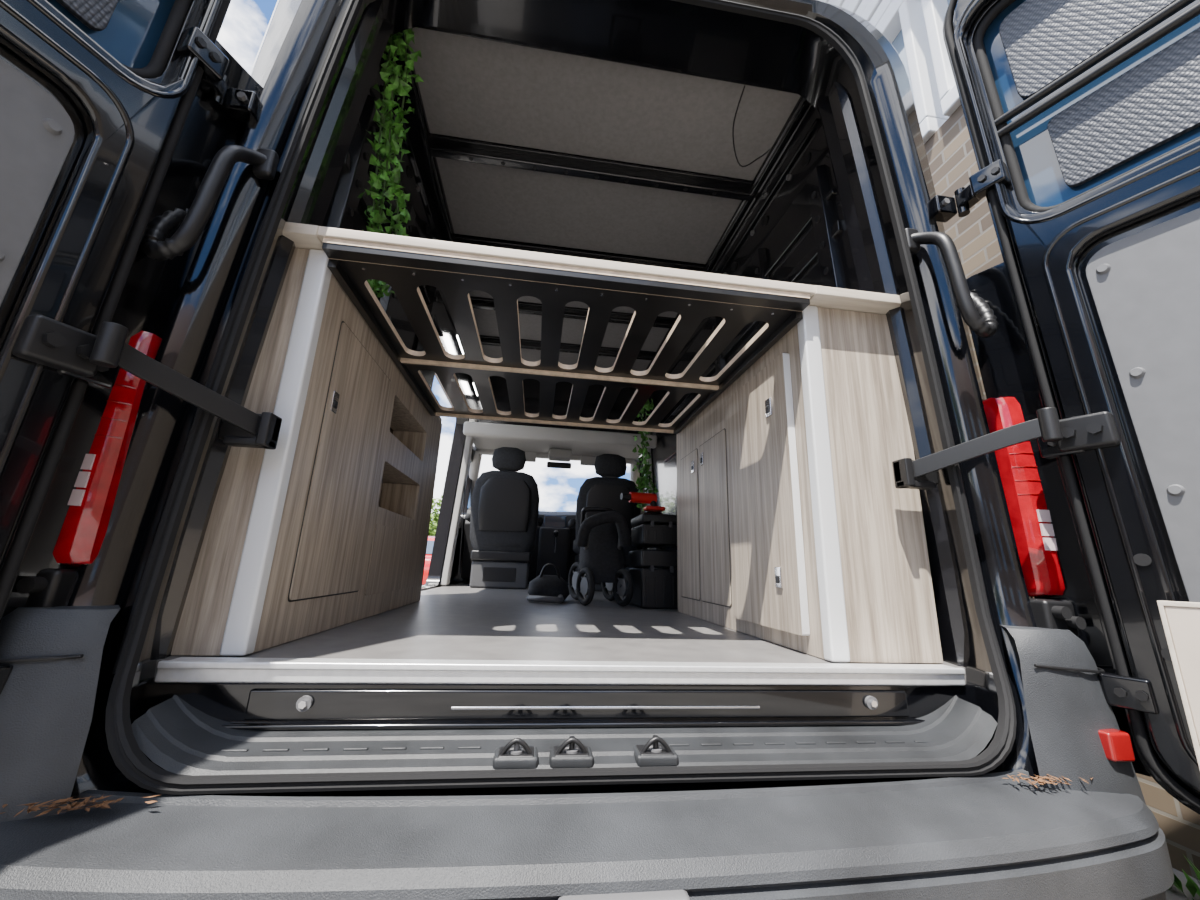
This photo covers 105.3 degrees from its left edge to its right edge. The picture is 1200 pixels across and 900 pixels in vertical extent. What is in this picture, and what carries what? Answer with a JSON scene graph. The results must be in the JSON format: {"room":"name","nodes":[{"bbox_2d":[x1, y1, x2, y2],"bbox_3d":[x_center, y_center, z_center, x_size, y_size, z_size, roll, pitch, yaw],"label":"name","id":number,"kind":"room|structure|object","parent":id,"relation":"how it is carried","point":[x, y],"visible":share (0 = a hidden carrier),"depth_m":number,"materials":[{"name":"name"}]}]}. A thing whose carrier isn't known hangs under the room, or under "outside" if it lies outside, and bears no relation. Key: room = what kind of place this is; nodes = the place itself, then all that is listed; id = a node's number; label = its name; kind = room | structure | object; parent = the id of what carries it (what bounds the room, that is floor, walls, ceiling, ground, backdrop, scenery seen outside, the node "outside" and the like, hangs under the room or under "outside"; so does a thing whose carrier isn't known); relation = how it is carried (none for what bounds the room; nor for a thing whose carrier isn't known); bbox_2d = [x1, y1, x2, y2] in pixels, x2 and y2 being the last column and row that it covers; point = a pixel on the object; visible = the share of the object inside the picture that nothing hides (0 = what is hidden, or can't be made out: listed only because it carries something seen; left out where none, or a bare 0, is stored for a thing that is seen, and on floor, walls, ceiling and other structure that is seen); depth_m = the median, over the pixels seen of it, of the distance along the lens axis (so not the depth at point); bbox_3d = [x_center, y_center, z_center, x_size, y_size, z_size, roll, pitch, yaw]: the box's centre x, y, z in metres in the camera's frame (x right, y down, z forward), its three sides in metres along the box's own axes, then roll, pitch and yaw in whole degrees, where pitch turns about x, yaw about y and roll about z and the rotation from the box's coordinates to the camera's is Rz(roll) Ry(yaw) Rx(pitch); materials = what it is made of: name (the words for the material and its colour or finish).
{"room":"vehicle interior","nodes":[
{"label":"vehicle interior","id":0,"kind":"room"},
{"bbox_2d":[322,92,475,590],"bbox_3d":[-1.160,0.051,3.106,0.238,2.360,3.990,4,-14,-7],"label":"wall","id":1,"kind":"structure","parent":0,"point":[400,321],"depth_m":3.75,"materials":[{"name":"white paint"}]},
{"bbox_2d":[456,332,477,395],"bbox_3d":[-1.033,-0.651,3.685,0.060,0.026,1.170,4,-14,-7],"label":"led light bar","id":2,"kind":"object","parent":1,"relation":"attached to","point":[456,332],"visible":0.27,"depth_m":3.34,"materials":[{"name":"grey plastic"}]},
{"bbox_2d":[154,582,965,680],"bbox_3d":[-0.271,0.960,2.937,1.800,0.030,4.120,4,-14,-7],"label":"floor","id":3,"kind":"structure","parent":0,"point":[456,621],"depth_m":1.31,"materials":[{"name":"grey plastic"}]},
{"bbox_2d":[171,248,441,655],"bbox_3d":[-0.874,0.126,1.707,0.190,0.930,1.461,4,-14,-7],"label":"storage cabinet","id":4,"kind":"object","parent":3,"relation":"on","point":[326,528],"visible":0.94,"depth_m":1.14,"materials":[{"name":"beige laminate"}]},
{"bbox_2d":[465,447,542,588],"bbox_3d":[-0.827,0.603,4.027,0.650,1.161,0.605,4,-14,-7],"label":"seat","id":5,"kind":"object","parent":3,"relation":"on","point":[503,518],"visible":1,"depth_m":3.76,"materials":[{"name":"black fabric"}]},
{"bbox_2d":[471,541,534,551],"bbox_3d":[-0.839,0.809,4.007,0.540,0.160,0.540,4,-14,-7],"label":"seat cushion","id":6,"kind":"object","parent":5,"relation":"on","point":[478,546],"depth_m":3.75,"materials":[{"name":"black fabric"}]},
{"bbox_2d":[527,563,568,602],"bbox_3d":[-0.286,0.748,2.596,0.243,0.207,0.390,4,-14,-7],"label":"bag","id":7,"kind":"object","parent":3,"relation":"on","point":[543,588],"visible":1,"depth_m":2.54,"materials":[{"name":"black fabric"}]},
{"bbox_2d":[568,506,632,606],"bbox_3d":[0.003,0.593,2.669,0.320,0.566,0.605,4,-14,-7],"label":"pushchair","id":8,"kind":"object","parent":3,"relation":"on","point":[602,537],"visible":1,"depth_m":2.53,"materials":[{"name":"black"}]},
{"bbox_2d":[576,511,630,546],"bbox_3d":[0.028,0.444,2.563,0.311,0.202,0.128,4,-14,-7],"label":"hood","id":9,"kind":"object","parent":8,"relation":"attached to","point":[624,540],"depth_m":2.54,"materials":[{"name":"black fabric"}]},
{"bbox_2d":[568,454,640,591],"bbox_3d":[0.044,0.662,4.136,0.650,1.161,0.605,4,-14,-7],"label":"seat","id":10,"kind":"object","parent":3,"relation":"on","point":[605,490],"visible":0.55,"depth_m":3.91,"materials":[{"name":"black fabric"}]},
{"bbox_2d":[573,539,625,554],"bbox_3d":[0.033,0.868,4.116,0.540,0.160,0.540,4,-14,-7],"label":"seat cushion","id":11,"kind":"object","parent":10,"relation":"on","point":[576,548],"depth_m":3.93,"materials":[{"name":"black fabric"}]},
{"bbox_2d":[628,546,677,608],"bbox_3d":[0.296,0.695,2.543,0.218,0.326,0.366,4,-14,-7],"label":"tool case","id":12,"kind":"object","parent":3,"relation":"on","point":[653,588],"visible":0.96,"depth_m":2.38,"materials":[{"name":"black plastic"}]},
{"bbox_2d":[631,511,676,547],"bbox_3d":[0.307,0.446,2.597,0.208,0.195,0.326,4,-14,-7],"label":"tool case","id":13,"kind":"object","parent":12,"relation":"on","point":[650,528],"visible":0.98,"depth_m":2.45,"materials":[{"name":"black plastic"}]},
{"bbox_2d":[620,492,664,511],"bbox_3d":[0.237,0.290,2.579,0.254,0.098,0.090,4,-14,-7],"label":"cordless drill","id":14,"kind":"object","parent":13,"relation":"on","point":[633,497],"visible":1,"depth_m":2.55,"materials":[{"name":"red plastic"}]},
{"bbox_2d":[676,306,942,662],"bbox_3d":[0.628,0.197,1.772,0.371,0.930,1.211,4,-14,-7],"label":"storage cabinet","id":15,"kind":"object","parent":3,"relation":"on","point":[795,530],"visible":0.95,"depth_m":1.25,"materials":[{"name":"beige laminate"}]},
{"bbox_2d":[283,222,900,433],"bbox_3d":[-0.067,-0.271,1.895,1.740,0.078,1.510,4,-14,-7],"label":"platform","id":16,"kind":"object","parent":15,"relation":"on","point":[404,263],"visible":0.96,"depth_m":1.31,"materials":[{"name":"laminate"}]},
{"bbox_2d":[0,0,1173,899],"bbox_3d":[-0.260,0.228,3.248,2.104,2.590,5.078,4,-14,-7],"label":"cargo van","id":17,"kind":"object","parent":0,"point":[676,134],"depth_m":0.91,"materials":[{"name":"black paint"}]},
{"bbox_2d":[53,331,161,566],"bbox_3d":[-0.976,-0.007,0.904,0.123,0.457,0.217,16,-20,-43],"label":"tail lamp","id":18,"kind":"object","parent":17,"relation":"attached to","point":[83,531],"visible":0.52,"depth_m":0.82,"materials":[{"name":"red plastic"}]},
{"bbox_2d":[0,0,230,622],"bbox_3d":[-0.979,-0.565,0.514,0.160,2.080,0.820,-2,-15,14],"label":"door","id":19,"kind":"structure","parent":17,"relation":"attached to","point":[39,283],"depth_m":0.76,"materials":[{"name":"black paint"}]},
{"bbox_2d":[0,664,12,693],"bbox_3d":[-0.899,0.341,0.649,0.037,0.060,0.070,-2,-15,14],"label":"strap","id":20,"kind":"object","parent":19,"relation":"attached to","point":[5,669],"visible":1,"depth_m":0.67,"materials":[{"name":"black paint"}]},
{"bbox_2d":[0,58,74,305],"bbox_3d":[-0.984,-0.156,0.387,0.249,0.995,0.533,4,-14,-7],"label":"panel","id":21,"kind":"object","parent":19,"relation":"attached to","point":[32,158],"depth_m":0.71,"materials":[{"name":"grey plastic"}]},
{"bbox_2d":[12,314,98,376],"bbox_3d":[-0.856,-0.164,0.730,0.032,0.070,0.091,-2,-15,14],"label":"bracket","id":22,"kind":"object","parent":19,"relation":"attached to","point":[29,346],"visible":0.77,"depth_m":0.71,"materials":[{"name":"black metal"}]},
{"bbox_2d":[42,332,65,347],"bbox_3d":[-0.842,-0.170,0.706,0.012,0.023,0.023,-2,-15,14],"label":"bolt","id":23,"kind":"object","parent":22,"relation":"attached to","point":[54,339],"visible":1,"depth_m":0.70,"materials":[{"name":"black metal"}]},
{"bbox_2d":[77,344,92,358],"bbox_3d":[-0.832,-0.160,0.744,0.012,0.023,0.023,-2,-15,14],"label":"bolt","id":24,"kind":"object","parent":22,"relation":"attached to","point":[84,351],"visible":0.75,"depth_m":0.74,"materials":[{"name":"black metal"}]},
{"bbox_2d":[0,0,134,479],"bbox_3d":[-0.958,-0.161,0.392,0.043,1.122,0.683,-2,-15,14],"label":"seal","id":25,"kind":"object","parent":19,"relation":"attached to","point":[11,437],"visible":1,"depth_m":0.75,"materials":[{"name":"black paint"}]},
{"bbox_2d":[2,282,170,617],"bbox_3d":[-0.940,0.095,0.787,0.056,0.860,0.139,-2,-15,14],"label":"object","id":26,"kind":"object","parent":19,"relation":"attached to","point":[39,556],"visible":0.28,"depth_m":0.80,"materials":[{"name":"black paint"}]},
{"bbox_2d":[56,0,118,30],"bbox_3d":[-0.963,-0.911,0.609,0.018,0.200,0.527,-2,-15,14],"label":"blind","id":27,"kind":"object","parent":19,"relation":"attached to","point":[96,15],"visible":1,"depth_m":0.82,"materials":[{"name":"grey fabric"}]},
{"bbox_2d":[58,366,119,388],"bbox_3d":[-0.867,-0.143,0.775,0.037,0.060,0.070,-2,-15,14],"label":"strap","id":28,"kind":"object","parent":19,"relation":"attached to","point":[100,380],"visible":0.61,"depth_m":0.78,"materials":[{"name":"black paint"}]},
{"bbox_2d":[0,0,229,618],"bbox_3d":[-0.946,-0.565,0.506,0.075,2.063,0.804,-2,-15,14],"label":"seal","id":29,"kind":"object","parent":19,"relation":"attached to","point":[16,553],"visible":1,"depth_m":0.79,"materials":[{"name":"black rubber"}]},
{"bbox_2d":[27,0,222,98],"bbox_3d":[-0.892,-1.077,0.656,0.034,0.734,0.712,-2,-15,14],"label":"ridge","id":30,"kind":"object","parent":19,"relation":"attached to","point":[182,90],"visible":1,"depth_m":0.85,"materials":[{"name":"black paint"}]},
{"bbox_2d":[121,0,190,77],"bbox_3d":[-0.935,-1.076,0.669,0.042,0.664,0.665,-2,-15,14],"label":"window","id":31,"kind":"structure","parent":19,"relation":"attached to","point":[157,63],"depth_m":0.91,"materials":[{"name":"black rubber"}]},
{"bbox_2d":[118,40,255,327],"bbox_3d":[-0.886,-0.582,0.998,0.051,0.680,0.207,-2,-15,14],"label":"van body panel","id":32,"kind":"object","parent":19,"relation":"attached to","point":[207,129],"visible":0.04,"depth_m":0.97,"materials":[{"name":"black paint"}]},
{"bbox_2d":[177,26,228,82],"bbox_3d":[-0.822,-0.819,0.951,0.037,0.060,0.070,-2,-15,14],"label":"hinge","id":33,"kind":"object","parent":19,"relation":"attached to","point":[214,72],"visible":0.94,"depth_m":0.94,"materials":[{"name":"black paint"}]},
{"bbox_2d":[196,37,206,47],"bbox_3d":[-0.808,-0.825,0.927,0.008,0.018,0.017,-2,-15,14],"label":"screw","id":34,"kind":"object","parent":33,"relation":"attached to","point":[200,41],"visible":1,"depth_m":0.93,"materials":[{"name":"black metal"}]},
{"bbox_2d":[211,51,220,62],"bbox_3d":[-0.801,-0.818,0.953,0.008,0.018,0.017,-2,-15,14],"label":"screw","id":35,"kind":"object","parent":33,"relation":"attached to","point":[214,55],"visible":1,"depth_m":0.95,"materials":[{"name":"black metal"}]},
{"bbox_3d":[-0.998,-0.159,0.396,0.273,1.055,0.580,4,-14,-7],"label":"card","id":36,"kind":"object","parent":19,"relation":"attached to","visible":0},
{"bbox_2d":[0,250,4,261],"bbox_3d":[-0.899,-0.292,0.680,0.008,0.024,0.024,-2,-15,14],"label":"clip","id":37,"kind":"object","parent":36,"relation":"attached to","point":[2,256],"visible":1,"depth_m":0.69,"materials":[{"name":"grey plastic"}]},
{"bbox_2d":[42,118,61,134],"bbox_3d":[-0.884,-0.524,0.740,0.008,0.024,0.024,-2,-15,14],"label":"clip","id":38,"kind":"object","parent":36,"relation":"attached to","point":[51,125],"visible":1,"depth_m":0.74,"materials":[{"name":"grey plastic"}]},
{"bbox_2d":[89,322,281,449],"bbox_3d":[-0.745,-0.105,0.854,0.106,0.145,0.284,-1,-15,11],"label":"strap","id":39,"kind":"object","parent":17,"relation":"attached to","point":[240,426],"visible":1,"depth_m":0.85,"materials":[{"name":"black metal"}]},
{"bbox_2d":[357,27,423,297],"bbox_3d":[-0.677,-0.970,1.475,0.166,0.960,0.249,4,-14,-7],"label":"ivy","id":40,"kind":"object","parent":17,"relation":"hanging from","point":[396,45],"visible":0.74,"depth_m":1.47,"materials":[{"name":"green plant"}]},
{"bbox_2d":[509,748,523,754],"bbox_3d":[-0.143,0.517,0.787,0.024,0.004,0.024,4,-14,-7],"label":"washer","id":41,"kind":"object","parent":17,"relation":"in","point":[512,751],"depth_m":0.78,"materials":[{"name":"silver metal"}]},
{"bbox_2d":[547,462,570,468],"bbox_3d":[-0.404,0.150,4.520,0.240,0.060,0.030,4,-14,-7],"label":"mirror","id":42,"kind":"object","parent":17,"relation":"attached to","point":[563,465],"depth_m":4.51,"materials":[{"name":"black plastic"}]},
{"bbox_2d":[463,422,656,448],"bbox_3d":[-0.318,-0.124,3.899,1.640,0.110,0.080,4,-14,-7],"label":"shelf","id":43,"kind":"object","parent":17,"relation":"attached to","point":[480,429],"depth_m":3.86,"materials":[{"name":"grey"}]},
{"bbox_2d":[565,747,578,753],"bbox_3d":[-0.049,0.524,0.798,0.024,0.004,0.024,4,-14,-7],"label":"washer","id":44,"kind":"object","parent":17,"relation":"in","point":[568,750],"depth_m":0.79,"materials":[{"name":"silver metal"}]},
{"bbox_2d":[632,399,658,510],"bbox_3d":[0.326,0.021,3.373,0.195,0.866,0.172,4,-14,-7],"label":"ivy","id":45,"kind":"object","parent":17,"relation":"hanging from","point":[644,482],"visible":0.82,"depth_m":3.35,"materials":[{"name":"green plant"}]},
{"bbox_2d":[649,746,661,752],"bbox_3d":[0.099,0.534,0.817,0.024,0.004,0.024,4,-14,-7],"label":"washer","id":46,"kind":"object","parent":17,"relation":"in","point":[652,749],"depth_m":0.81,"materials":[{"name":"silver metal"}]},
{"bbox_2d":[892,407,1062,489],"bbox_3d":[0.870,0.009,1.076,0.309,0.145,0.101,-10,-19,40],"label":"strap","id":47,"kind":"object","parent":17,"relation":"attached to","point":[921,473],"visible":1,"depth_m":1.05,"materials":[{"name":"black metal"}]},
{"bbox_2d":[983,397,1064,597],"bbox_3d":[1.022,0.119,1.171,0.107,0.484,0.211,4,-14,-7],"label":"tail lamp","id":48,"kind":"object","parent":17,"relation":"attached to","point":[1030,517],"visible":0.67,"depth_m":1.07,"materials":[{"name":"red plastic"}]},
{"bbox_2d":[943,0,1199,814],"bbox_3d":[1.237,-0.414,0.791,0.213,2.080,0.840,10,-16,-28],"label":"door","id":49,"kind":"structure","parent":17,"relation":"attached to","point":[1045,184],"depth_m":0.98,"materials":[{"name":"black paint"}]},
{"bbox_2d":[969,159,1010,198],"bbox_3d":[1.002,-0.696,1.179,0.039,0.060,0.071,10,-16,-28],"label":"hinge","id":50,"kind":"object","parent":49,"relation":"attached to","point":[980,190],"visible":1,"depth_m":1.17,"materials":[{"name":"black paint"}]},
{"bbox_2d":[977,175,985,181],"bbox_3d":[0.981,-0.697,1.176,0.008,0.018,0.017,10,-16,-28],"label":"screw","id":51,"kind":"object","parent":50,"relation":"attached to","point":[981,178],"visible":1,"depth_m":1.17,"materials":[{"name":"grey metal"}]},
{"bbox_2d":[991,167,999,174],"bbox_3d":[0.994,-0.703,1.152,0.008,0.018,0.017,10,-16,-28],"label":"screw","id":52,"kind":"object","parent":50,"relation":"attached to","point":[995,170],"visible":1,"depth_m":1.15,"materials":[{"name":"grey metal"}]},
{"bbox_2d":[966,262,1151,776],"bbox_3d":[1.054,0.086,1.077,0.095,1.160,0.164,10,-16,-28],"label":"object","id":53,"kind":"object","parent":49,"relation":"attached to","point":[1004,363],"visible":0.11,"depth_m":1.10,"materials":[{"name":"black paint"}]},
{"bbox_2d":[1037,437,1084,459],"bbox_3d":[1.018,-0.015,1.010,0.039,0.060,0.071,10,-16,-28],"label":"strap","id":54,"kind":"object","parent":49,"relation":"attached to","point":[1049,452],"visible":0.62,"depth_m":1.01,"materials":[{"name":"black paint"}]},
{"bbox_2d":[1047,442,1056,446],"bbox_3d":[0.997,-0.017,1.008,0.008,0.018,0.017,10,-16,-28],"label":"screw","id":55,"kind":"object","parent":54,"relation":"attached to","point":[1053,444],"visible":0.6,"depth_m":1.00,"materials":[{"name":"black metal"}]},
{"bbox_2d":[944,0,1199,809],"bbox_3d":[1.206,-0.419,0.774,0.129,2.063,0.823,10,-16,-28],"label":"seal","id":56,"kind":"object","parent":49,"relation":"attached to","point":[1136,719],"visible":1,"depth_m":0.99,"materials":[{"name":"black rubber"}]},
{"bbox_2d":[954,0,1199,223],"bbox_3d":[1.170,-0.938,0.914,0.053,0.734,0.718,10,-16,-28],"label":"ridge","id":57,"kind":"object","parent":49,"relation":"attached to","point":[978,120],"visible":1,"depth_m":1.14,"materials":[{"name":"black paint"}]},
{"bbox_2d":[974,0,1199,211],"bbox_3d":[1.208,-0.931,0.937,0.059,0.664,0.670,10,-16,-28],"label":"window","id":58,"kind":"structure","parent":49,"relation":"attached to","point":[1025,202],"depth_m":1.20,"materials":[{"name":"black rubber"}]},
{"bbox_2d":[999,0,1175,98],"bbox_3d":[1.218,-1.076,0.975,0.026,0.270,0.560,10,-16,-28],"label":"blind","id":59,"kind":"object","parent":58,"relation":"attached to","point":[1043,40],"visible":0.9,"depth_m":1.12,"materials":[{"name":"grey fabric"}]},
{"bbox_2d":[994,0,1195,126],"bbox_3d":[1.198,-0.918,0.928,0.264,0.019,0.607,4,-14,-7],"label":"bar","id":60,"kind":"object","parent":58,"relation":"attached to","point":[1178,5],"depth_m":1.04,"materials":[{"name":"black metal"}]},
{"bbox_2d":[1047,27,1199,186],"bbox_3d":[1.233,-0.763,0.884,0.023,0.200,0.528,10,-16,-28],"label":"blind","id":61,"kind":"object","parent":58,"relation":"attached to","point":[1155,102],"visible":1,"depth_m":1.00,"materials":[{"name":"grey fabric"}]},
{"bbox_2d":[1057,411,1120,451],"bbox_3d":[1.021,-0.037,0.965,0.033,0.070,0.091,10,-16,-28],"label":"strap","id":62,"kind":"object","parent":49,"relation":"attached to","point":[1083,440],"visible":0.76,"depth_m":0.95,"materials":[{"name":"black metal"}]},
{"bbox_2d":[1062,427,1075,438],"bbox_3d":[0.994,-0.036,0.972,0.012,0.023,0.023,10,-16,-28],"label":"bolt","id":63,"kind":"object","parent":62,"relation":"attached to","point":[1067,432],"visible":0.8,"depth_m":0.97,"materials":[{"name":"black metal"}]},
{"bbox_2d":[1087,422,1102,434],"bbox_3d":[1.014,-0.044,0.938,0.012,0.023,0.023,10,-16,-28],"label":"bolt","id":64,"kind":"object","parent":62,"relation":"attached to","point":[1094,428],"visible":1,"depth_m":0.93,"materials":[{"name":"black metal"}]},
{"bbox_2d":[1042,166,1199,766],"bbox_3d":[1.204,-0.015,0.662,0.072,1.122,0.693,10,-16,-28],"label":"seal","id":65,"kind":"object","parent":49,"relation":"attached to","point":[1169,691],"visible":0.94,"depth_m":0.92,"materials":[{"name":"black rubber"}]},
{"bbox_2d":[1099,672,1159,714],"bbox_3d":[1.030,0.471,0.890,0.039,0.060,0.071,10,-16,-28],"label":"strap","id":66,"kind":"object","parent":49,"relation":"attached to","point":[1109,681],"visible":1,"depth_m":0.88,"materials":[{"name":"black paint"}]},
{"bbox_2d":[1114,688,1126,696],"bbox_3d":[1.008,0.470,0.888,0.008,0.018,0.017,10,-16,-28],"label":"screw","id":67,"kind":"object","parent":66,"relation":"attached to","point":[1119,692],"visible":1,"depth_m":0.89,"materials":[{"name":"black metal"}]},
{"bbox_2d":[1135,691,1148,700],"bbox_3d":[1.022,0.464,0.864,0.008,0.018,0.017,10,-16,-28],"label":"screw","id":68,"kind":"object","parent":66,"relation":"attached to","point":[1142,696],"visible":1,"depth_m":0.86,"materials":[{"name":"black metal"}]},
{"bbox_2d":[1133,553,1151,565],"bbox_3d":[1.049,0.212,0.886,0.004,0.024,0.024,10,-16,-28],"label":"grommet","id":69,"kind":"object","parent":49,"relation":"attached to","point":[1140,559],"visible":1,"depth_m":0.89,"materials":[{"name":"grey plastic"}]},
{"bbox_2d":[1086,208,1199,601],"bbox_3d":[1.229,-0.006,0.664,0.275,0.995,0.533,4,-14,-7],"label":"panel","id":70,"kind":"object","parent":49,"relation":"attached to","point":[1147,304],"depth_m":0.90,"materials":[{"name":"grey plastic"}]},
{"bbox_2d":[1161,648,1171,661],"bbox_3d":[1.053,0.378,0.845,0.004,0.024,0.024,10,-16,-28],"label":"grommet","id":71,"kind":"object","parent":49,"relation":"attached to","point":[1165,652],"visible":0.46,"depth_m":0.85,"materials":[{"name":"black rubber"}]},
{"bbox_3d":[1.241,-0.007,0.676,0.300,1.055,0.580,4,-14,-7],"label":"card","id":72,"kind":"object","parent":49,"relation":"attached to","visible":0},
{"bbox_2d":[1096,264,1110,274],"bbox_3d":[1.083,-0.391,0.986,0.008,0.024,0.024,10,-16,-28],"label":"clip","id":73,"kind":"object","parent":72,"relation":"attached to","point":[1104,268],"visible":1,"depth_m":0.98,"materials":[{"name":"white plastic"}]},
{"bbox_2d":[1129,367,1145,377],"bbox_3d":[1.089,-0.157,0.929,0.008,0.024,0.024,10,-16,-28],"label":"clip","id":74,"kind":"object","parent":72,"relation":"attached to","point":[1138,372],"visible":1,"depth_m":0.93,"materials":[{"name":"white plastic"}]},
{"bbox_2d":[1167,484,1184,495],"bbox_3d":[1.094,0.076,0.871,0.008,0.024,0.024,10,-16,-28],"label":"clip","id":75,"kind":"object","parent":72,"relation":"attached to","point":[1175,489],"visible":1,"depth_m":0.87,"materials":[{"name":"white plastic"}]},
{"bbox_2d":[636,152,859,568],"bbox_3d":[0.662,0.174,3.334,0.238,2.360,3.990,4,-14,-7],"label":"wall","id":76,"kind":"structure","parent":0,"point":[799,211],"depth_m":2.09,"materials":[{"name":"black metal"}]},
{"bbox_2d":[876,0,920,43],"bbox_3d":[1.762,-2.502,3.541,0.170,0.120,1.720,4,-14,-7],"label":"window frame","id":77,"kind":"structure","parent":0,"point":[889,25],"depth_m":2.83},
{"bbox_2d":[920,117,945,143],"bbox_3d":[1.728,-1.543,3.296,0.170,0.100,1.720,4,-14,-7],"label":"window frame","id":78,"kind":"structure","parent":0,"point":[929,125],"depth_m":2.47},
{"bbox_2d":[940,84,960,116],"bbox_3d":[1.973,-1.977,1.567,0.170,0.100,1.720,4,-14,-7],"label":"window frame","id":79,"kind":"structure","parent":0,"point":[950,102],"depth_m":2.33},
{"bbox_2d":[997,2,1199,137],"bbox_3d":[1.199,-0.884,0.919,0.264,0.019,0.607,4,-14,-7],"label":"bar","id":80,"kind":"object","parent":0,"point":[1194,11],"depth_m":1.02,"materials":[{"name":"black metal"}]},
{"label":"outside","id":81,"kind":"structure","parent":0,"visible":0},
{"bbox_2d":[1165,868,1199,899],"bbox_3d":[-2.077,4.456,14.198,80.000,0.100,90.000,4,-14,-7],"label":"ground","id":82,"kind":"structure","parent":81,"point":[1173,893],"depth_m":1.28,"materials":[{"name":"concrete"}]},
{"bbox_2d":[422,536,434,584],"bbox_3d":[-4.933,3.248,13.052,1.780,1.473,4.194,4,-14,-7],"label":"car","id":83,"kind":"object","parent":82,"relation":"on","point":[430,543],"visible":0.03,"depth_m":11.41,"materials":[{"name":"red paint"}]},
{"bbox_2d":[428,495,441,535],"bbox_3d":[-8.980,4.754,25.711,3.509,4.588,4.222,10,-16,-28],"label":"tree","id":84,"kind":"object","parent":82,"relation":"on","point":[432,528],"visible":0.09,"depth_m":25.56,"materials":[{"name":"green plant"}]},
{"bbox_2d":[430,497,440,524],"bbox_3d":[-12.949,5.532,31.251,6.597,5.545,5.573,8,-15,-22],"label":"tree","id":85,"kind":"object","parent":82,"relation":"on","point":[439,503],"visible":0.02,"depth_m":31.02,"materials":[{"name":"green plant"}]},
{"bbox_2d":[924,105,1199,879],"bbox_3d":[1.895,-0.224,1.887,0.250,3.140,15.000,4,-14,-7],"label":"brick facade","id":86,"kind":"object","parent":82,"relation":"on","point":[949,151],"visible":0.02,"depth_m":2.17,"materials":[{"name":"beige brick"}]},
{"bbox_2d":[892,0,948,124],"bbox_3d":[1.746,-2.030,3.410,0.170,0.940,1.700,4,-14,-7],"label":"window","id":87,"kind":"structure","parent":86,"relation":"attached to","point":[898,43],"depth_m":2.60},
{"bbox_3d":[2.015,-2.459,1.694,0.020,0.940,1.680,4,-14,-7],"label":"window","id":88,"kind":"structure","parent":86,"relation":"attached to","visible":0},
{"bbox_2d":[921,0,955,99],"bbox_3d":[1.877,-2.251,2.486,0.170,0.880,0.060,4,-14,-7],"label":"trim","id":89,"kind":"structure","parent":88,"relation":"attached to","point":[934,11],"depth_m":2.44,"materials":[{"name":"white plastic"}]},
{"bbox_2d":[1157,600,1199,769],"bbox_3d":[1.059,0.592,0.465,0.022,0.798,0.506,10,-16,-28],"label":"wooden board","id":90,"kind":"object","parent":82,"relation":"on","point":[1180,620],"visible":1,"depth_m":0.74,"materials":[{"name":"laminate"}]},
{"bbox_2d":[1169,857,1199,899],"bbox_3d":[1.520,1.232,1.517,0.268,0.110,1.727,4,-14,-7],"label":"weeds","id":91,"kind":"object","parent":82,"relation":"on","point":[1193,888],"visible":0.03,"depth_m":1.26,"materials":[{"name":"green plant"}]},
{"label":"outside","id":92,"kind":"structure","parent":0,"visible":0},
{"bbox_2d":[869,0,891,26],"bbox_3d":[1.910,-2.869,2.552,0.170,0.112,15.000,4,-14,-7],"label":"board","id":93,"kind":"object","parent":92,"point":[884,5],"visible":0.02,"depth_m":2.90,"materials":[{"name":"white wood"}]},
{"bbox_2d":[861,0,881,20],"bbox_3d":[1.909,-2.986,2.581,0.182,0.112,15.000,4,-14,-7],"label":"board","id":94,"kind":"object","parent":93,"relation":"on","point":[872,6],"visible":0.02,"depth_m":2.98,"materials":[{"name":"white wood"}]},
{"bbox_2d":[855,0,869,15],"bbox_3d":[1.919,-3.102,2.611,0.170,0.112,15.000,4,-14,-7],"label":"board","id":95,"kind":"object","parent":94,"relation":"on","point":[864,3],"visible":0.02,"depth_m":3.08,"materials":[{"name":"white plastic"}]},
{"bbox_2d":[847,0,861,11],"bbox_3d":[1.917,-3.218,2.640,0.182,0.112,15.000,4,-14,-7],"label":"board","id":96,"kind":"object","parent":95,"relation":"on","point":[853,6],"visible":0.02,"depth_m":3.16,"materials":[{"name":"white plastic"}]},
{"bbox_2d":[841,0,850,8],"bbox_3d":[1.927,-3.334,2.671,0.170,0.112,15.000,4,-14,-7],"label":"board","id":97,"kind":"object","parent":96,"relation":"on","point":[846,3],"visible":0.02,"depth_m":3.26,"materials":[{"name":"white plastic"}]},
{"bbox_2d":[833,0,844,5],"bbox_3d":[1.925,-3.451,2.699,0.182,0.112,15.000,4,-14,-7],"label":"board","id":98,"kind":"object","parent":97,"relation":"on","point":[836,2],"visible":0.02,"depth_m":3.34,"materials":[{"name":"white plastic"}]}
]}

